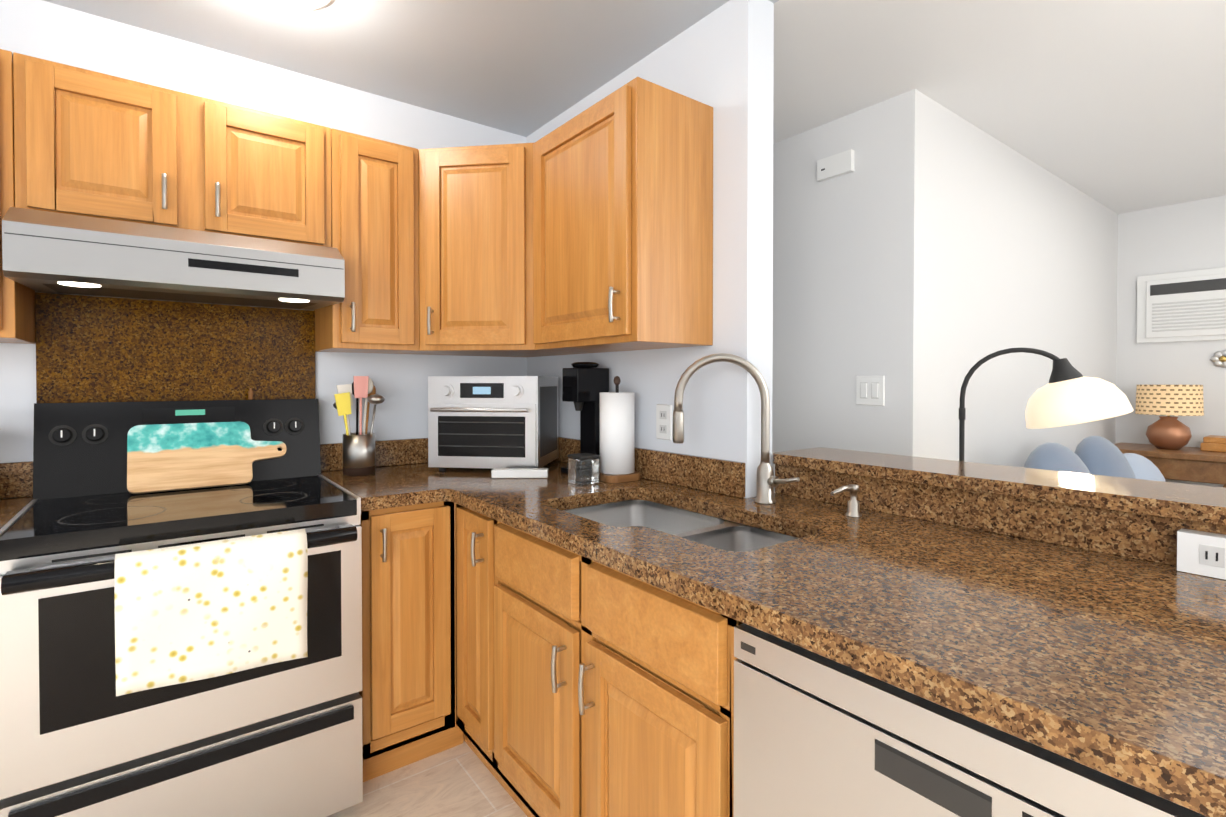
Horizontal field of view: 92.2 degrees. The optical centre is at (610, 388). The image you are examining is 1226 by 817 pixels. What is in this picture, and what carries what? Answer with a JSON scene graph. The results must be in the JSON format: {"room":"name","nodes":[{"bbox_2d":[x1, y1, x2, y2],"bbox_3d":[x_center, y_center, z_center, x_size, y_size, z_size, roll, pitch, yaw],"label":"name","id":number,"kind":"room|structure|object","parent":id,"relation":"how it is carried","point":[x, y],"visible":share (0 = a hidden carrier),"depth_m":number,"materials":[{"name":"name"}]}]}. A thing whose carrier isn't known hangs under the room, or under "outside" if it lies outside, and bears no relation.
{"room":"kitchen","nodes":[
{"label":"kitchen","id":0,"kind":"room"},
{"bbox_2d":[0,0,526,498],"bbox_3d":[-1.713,0.029,1.896,5.200,2.420,0.120,-1,1,-37],"label":"wall","id":1,"kind":"structure","parent":0,"point":[56,32],"depth_m":2.17,"materials":[{"name":"white paint"}]},
{"bbox_2d":[0,461,32,498],"bbox_3d":[-2.103,0.276,1.513,0.912,0.104,0.020,-1,1,-37],"label":"backsplash","id":2,"kind":"structure","parent":1,"relation":"attached to","point":[16,479],"depth_m":1.75,"materials":[{"name":"stone"}]},
{"bbox_2d":[0,49,35,343],"bbox_3d":[-1.814,-0.504,1.502,0.452,0.745,0.371,-1,1,-37],"label":"upper cabinet","id":3,"kind":"object","parent":1,"relation":"attached to","point":[17,313],"visible":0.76,"depth_m":1.53,"materials":[{"name":"brown wood"}]},
{"bbox_2d":[13,52,330,246],"bbox_3d":[-1.328,-0.671,1.869,0.764,0.420,0.371,-1,1,-37],"label":"upper cabinet","id":4,"kind":"object","parent":1,"relation":"attached to","point":[89,143],"visible":0.98,"depth_m":1.71,"materials":[{"name":"brown wood"}]},
{"bbox_2d":[2,207,344,309],"bbox_3d":[-1.288,-0.365,1.822,0.758,0.186,0.500,-1,1,-37],"label":"range hood","id":5,"kind":"object","parent":4,"relation":"attached to","point":[51,252],"visible":1,"depth_m":1.61,"materials":[{"name":"silver metal"}]},
{"bbox_2d":[35,292,315,402],"bbox_3d":[-1.434,0.014,2.019,0.766,0.614,0.018,-1,1,-37],"label":"backsplash panel","id":6,"kind":"object","parent":1,"relation":"attached to","point":[99,349],"visible":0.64,"depth_m":1.97,"materials":[{"name":"stone"}]},
{"bbox_2d":[314,128,418,353],"bbox_3d":[-0.904,-0.512,2.193,0.296,0.745,0.371,-1,1,-37],"label":"upper cabinet","id":7,"kind":"object","parent":1,"relation":"attached to","point":[374,217],"visible":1,"depth_m":2.08,"materials":[{"name":"brown wood"}]},
{"bbox_2d":[320,438,427,471],"bbox_3d":[-0.770,0.263,2.524,0.894,0.104,0.020,-1,1,-37],"label":"backsplash","id":8,"kind":"structure","parent":1,"relation":"attached to","point":[399,452],"depth_m":2.41,"materials":[{"name":"stone"}]},
{"bbox_2d":[395,143,601,356],"bbox_3d":[-0.463,-0.515,2.371,0.622,0.745,0.620,-1,1,-37],"label":"upper cabinet","id":9,"kind":"object","parent":1,"relation":"attached to","point":[475,210],"visible":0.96,"depth_m":2.14,"materials":[{"name":"brown wood"}]},
{"bbox_2d":[327,741,526,816],"bbox_3d":[1.329,1.301,0.881,8.800,0.100,7.200,-1,1,-37],"label":"floor","id":10,"kind":"structure","parent":0,"point":[460,780],"depth_m":1.81,"materials":[{"name":"tile"}]},
{"bbox_2d":[0,398,362,816],"bbox_3d":[-1.192,0.625,1.708,0.760,1.162,0.762,-1,1,-37],"label":"stove","id":11,"kind":"object","parent":10,"relation":"on","point":[196,652],"visible":1,"depth_m":1.48,"materials":[{"name":"grey metal"}]},
{"bbox_2d":[127,421,286,493],"bbox_3d":[-1.307,0.216,1.933,0.430,0.215,0.018,-1,-21,-37],"label":"cutting board","id":12,"kind":"object","parent":11,"relation":"on","point":[167,457],"visible":0.98,"depth_m":1.89,"materials":[{"name":"beige wood"}]},
{"bbox_2d":[114,529,307,695],"bbox_3d":[-0.964,0.539,1.448,0.385,0.332,0.074,-1,1,-37],"label":"towel","id":13,"kind":"object","parent":11,"relation":"hanging from","point":[198,611],"depth_m":1.41,"materials":[{"name":"white fabric"}]},
{"bbox_2d":[248,388,252,398],"bbox_3d":[-1.270,0.018,2.082,0.016,0.040,0.016,-1,1,-37],"label":"bottle","id":14,"kind":"object","parent":11,"relation":"on","point":[250,393],"visible":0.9,"depth_m":2.08,"materials":[{"name":"brown"}]},
{"bbox_2d":[359,501,463,781],"bbox_3d":[-0.790,0.800,2.115,0.364,0.872,0.659,-1,1,-37],"label":"base cabinet","id":15,"kind":"object","parent":10,"relation":"on","point":[407,693],"visible":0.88,"depth_m":1.87,"materials":[{"name":"brown wood"}]},
{"bbox_2d":[455,503,478,757],"bbox_3d":[-0.197,0.801,2.038,0.618,0.872,0.308,-1,1,-37],"label":"base cabinet","id":16,"kind":"object","parent":10,"relation":"on","point":[466,519],"depth_m":1.89,"materials":[{"name":"brown wood"}]},
{"bbox_2d":[479,513,742,816],"bbox_3d":[0.160,0.807,1.568,0.618,0.872,0.951,-1,1,-37],"label":"base cabinet","id":17,"kind":"object","parent":10,"relation":"on","point":[586,687],"depth_m":1.31,"materials":[{"name":"brown wood"}]},
{"bbox_2d":[321,460,1225,816],"bbox_3d":[0.288,0.351,1.271,1.069,0.040,3.298,-1,1,-37],"label":"countertop","id":18,"kind":"structure","parent":17,"relation":"on","point":[1109,664],"depth_m":0.92,"materials":[{"name":"stone"}]},
{"bbox_2d":[333,376,384,475],"bbox_3d":[-0.947,0.136,2.210,0.180,0.365,0.133,-1,1,-37],"label":"utensil crock","id":19,"kind":"object","parent":18,"relation":"on","point":[359,454],"visible":1,"depth_m":2.17,"materials":[{"name":"silver metal"}]},
{"bbox_2d":[428,376,557,470],"bbox_3d":[-0.464,0.134,2.366,0.430,0.365,0.386,0,1,8],"label":"toaster oven","id":20,"kind":"object","parent":18,"relation":"on","point":[493,422],"visible":0.96,"depth_m":2.21,"materials":[{"name":"silver metal"}]},
{"bbox_2d":[491,468,547,477],"bbox_3d":[-0.327,0.305,2.123,0.200,0.030,0.044,0,1,-2],"label":"power strip","id":21,"kind":"object","parent":18,"relation":"on","point":[519,472],"visible":1,"depth_m":2.10,"materials":[{"name":"white plastic"}]},
{"bbox_2d":[567,453,599,484],"bbox_3d":[-0.093,0.273,2.005,0.084,0.097,0.084,-1,1,-37],"label":"glass canister","id":22,"kind":"object","parent":18,"relation":"on","point":[583,468],"visible":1,"depth_m":1.98,"materials":[{"name":"clear glass"}]},
{"bbox_2d":[561,362,608,473],"bbox_3d":[-0.097,0.109,2.232,0.150,0.419,0.110,-1,1,-37],"label":"coffee maker","id":23,"kind":"object","parent":18,"relation":"on","point":[584,384],"visible":0.67,"depth_m":2.20,"materials":[{"name":"black plastic"}]},
{"bbox_2d":[599,376,639,482],"bbox_3d":[0.021,0.138,2.082,0.141,0.365,0.132,-1,1,-37],"label":"paper towel","id":24,"kind":"object","parent":18,"relation":"on","point":[617,436],"visible":0.92,"depth_m":2.03,"materials":[{"name":"white paper"}]},
{"bbox_2d":[562,500,797,551],"bbox_3d":[0.147,0.472,1.546,0.455,0.204,0.765,-1,1,-37],"label":"sink","id":25,"kind":"object","parent":18,"relation":"in","point":[719,533],"visible":0.12,"depth_m":1.77,"materials":[{"name":"silver metal"}]},
{"bbox_2d":[672,353,799,503],"bbox_3d":[0.353,0.113,1.656,0.249,0.426,0.280,-1,1,-37],"label":"faucet","id":26,"kind":"object","parent":18,"relation":"on","point":[767,481],"visible":1,"depth_m":1.68,"materials":[{"name":"silver metal"}]},
{"bbox_2d":[831,484,861,516],"bbox_3d":[0.599,0.288,1.501,0.105,0.080,0.038,-1,1,-37],"label":"soap dispenser","id":27,"kind":"object","parent":18,"relation":"on","point":[853,505],"visible":1,"depth_m":1.51,"materials":[{"name":"silver metal"}]},
{"bbox_2d":[733,623,1206,816],"bbox_3d":[0.623,0.815,0.930,0.597,0.871,0.604,-1,1,-37],"label":"dishwasher","id":28,"kind":"object","parent":10,"relation":"on","point":[816,735],"visible":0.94,"depth_m":0.79,"materials":[{"name":"silver metal"}]},
{"bbox_2d":[959,347,1132,460],"bbox_3d":[1.348,0.551,1.960,0.578,1.373,0.274,0,1,31],"label":"floor lamp","id":29,"kind":"object","parent":10,"relation":"on","point":[1068,394],"visible":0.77,"depth_m":1.82,"materials":[{"name":"black"}]},
{"bbox_2d":[1024,436,1165,481],"bbox_3d":[2.528,0.731,2.751,1.980,0.994,0.940,-1,1,-37],"label":"sofa","id":30,"kind":"object","parent":10,"relation":"on","point":[1097,455],"visible":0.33,"depth_m":2.74,"materials":[{"name":"fabric"}]},
{"bbox_2d":[1114,442,1225,487],"bbox_3d":[3.486,0.797,3.673,0.540,0.840,0.610,-1,1,-37],"label":"side table","id":31,"kind":"object","parent":10,"relation":"on","point":[1193,464],"visible":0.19,"depth_m":3.45,"materials":[{"name":"brown wood"}]},
{"bbox_2d":[1135,385,1203,449],"bbox_3d":[3.469,0.176,3.671,0.310,0.399,0.310,-1,1,-37],"label":"table lamp","id":32,"kind":"object","parent":31,"relation":"on","point":[1169,432],"visible":1,"depth_m":3.59,"materials":[{"name":"orange metal"}]},
{"bbox_2d":[1200,435,1225,451],"bbox_3d":[3.705,0.335,3.576,0.220,0.084,0.160,-1,1,-37],"label":"box","id":33,"kind":"object","parent":31,"relation":"on","point":[1214,443],"visible":1,"depth_m":3.53,"materials":[{"name":"brown wood"}]},
{"bbox_3d":[-1.909,0.810,1.265,0.916,0.872,0.659,-1,1,-37],"label":"base cabinet","id":34,"kind":"object","parent":10,"relation":"on","visible":0},
{"bbox_2d":[0,496,32,528],"bbox_3d":[-1.914,0.352,1.266,0.914,0.040,0.643,-1,1,-37],"label":"countertop","id":35,"kind":"structure","parent":34,"relation":"on","point":[10,508],"depth_m":1.64,"materials":[{"name":"stone"}]},
{"bbox_2d":[43,0,1225,213],"bbox_3d":[1.329,-1.218,0.850,8.800,0.100,7.200,-1,1,-37],"label":"ceiling","id":36,"kind":"structure","parent":0,"point":[1117,106],"depth_m":2.12,"materials":[{"name":"white paint"}]},
{"bbox_2d":[255,0,334,11],"bbox_3d":[-0.950,-1.153,1.670,0.320,0.050,0.320,-1,1,-37],"label":"ceiling light","id":37,"kind":"object","parent":36,"relation":"attached to","point":[302,5],"visible":1,"depth_m":1.75,"materials":[{"name":"white glass"}]},
{"bbox_2d":[526,0,773,497],"bbox_3d":[0.049,0.023,2.320,0.120,2.420,1.334,-1,1,-37],"label":"wall","id":38,"kind":"structure","parent":0,"point":[720,60],"depth_m":1.82,"materials":[{"name":"white paint"}]},
{"bbox_2d":[533,77,712,351],"bbox_3d":[-0.001,-0.510,1.969,0.371,0.745,0.576,-1,1,-37],"label":"upper cabinet","id":39,"kind":"object","parent":38,"relation":"attached to","point":[623,218],"visible":1,"depth_m":1.78,"materials":[{"name":"brown wood"}]},
{"bbox_2d":[555,437,744,497],"bbox_3d":[-0.009,0.266,2.280,0.020,0.104,1.330,-1,1,-37],"label":"backsplash","id":40,"kind":"structure","parent":38,"relation":"attached to","point":[721,476],"depth_m":1.93,"materials":[{"name":"stone"}]},
{"bbox_2d":[656,404,671,439],"bbox_3d":[0.182,0.116,2.037,0.008,0.122,0.078,-1,1,-37],"label":"outlet","id":41,"kind":"object","parent":38,"relation":"attached to","point":[663,421],"visible":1,"depth_m":2.03,"materials":[{"name":"white plastic"}]},
{"bbox_2d":[772,89,1117,492],"bbox_3d":[1.918,0.005,3.810,2.900,2.420,1.460,-1,1,-37],"label":"wall block","id":42,"kind":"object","parent":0,"point":[929,253],"visible":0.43,"depth_m":2.68,"materials":[{"name":"white paint"}]},
{"bbox_2d":[817,149,853,181],"bbox_3d":[0.988,-0.980,2.600,0.027,0.090,0.165,-1,1,-37],"label":"door chime","id":43,"kind":"object","parent":42,"relation":"attached to","point":[835,165],"visible":1,"depth_m":2.58,"materials":[{"name":"white plastic"}]},
{"bbox_2d":[856,376,884,405],"bbox_3d":[1.091,0.009,2.489,0.011,0.125,0.125,-1,1,-37],"label":"light switch","id":44,"kind":"object","parent":42,"relation":"attached to","point":[870,390],"visible":1,"depth_m":2.49,"materials":[{"name":"white plastic"}]},
{"bbox_2d":[1116,195,1225,486],"bbox_3d":[4.590,0.018,2.787,0.120,2.420,6.320,-1,1,-37],"label":"wall","id":45,"kind":"structure","parent":0,"point":[1184,236],"depth_m":3.89,"materials":[{"name":"white paint"}]},
{"bbox_2d":[1137,267,1225,342],"bbox_3d":[3.799,-0.529,3.687,0.044,0.450,0.784,-1,1,-37],"label":"air conditioner","id":46,"kind":"object","parent":45,"relation":"attached to","point":[1182,306],"visible":1,"depth_m":3.81,"materials":[{"name":"white plastic"}]},
{"bbox_2d":[1211,350,1225,367],"bbox_3d":[3.816,-0.183,3.681,0.014,0.108,0.106,-1,1,-37],"label":"wall art","id":47,"kind":"object","parent":45,"relation":"attached to","point":[1218,359],"visible":1,"depth_m":3.69,"materials":[{"name":"silver metal"}]},
{"bbox_3d":[1.512,0.750,0.677,0.147,1.007,3.064,-1,1,-37],"label":"wall","id":48,"kind":"structure","parent":0,"visible":0},
{"bbox_2d":[773,447,1225,524],"bbox_3d":[1.218,0.224,1.075,0.275,0.032,2.064,-1,1,-37],"label":"bar","id":49,"kind":"object","parent":48,"relation":"on","point":[1197,503],"visible":1,"depth_m":1.32,"materials":[{"name":"stone"}]},
{"bbox_2d":[775,464,1225,565],"bbox_3d":[1.111,0.288,1.057,0.021,0.091,1.963,-1,1,-37],"label":"backsplash","id":50,"kind":"structure","parent":48,"relation":"attached to","point":[1140,536],"depth_m":1.32,"materials":[{"name":"stone"}]},
{"bbox_2d":[1177,528,1225,579],"bbox_3d":[1.091,0.297,1.031,0.037,0.072,0.145,-1,1,-37],"label":"outlet","id":51,"kind":"object","parent":50,"relation":"attached to","point":[1201,553],"visible":0.98,"depth_m":1.05,"materials":[{"name":"white plastic"}]}
]}

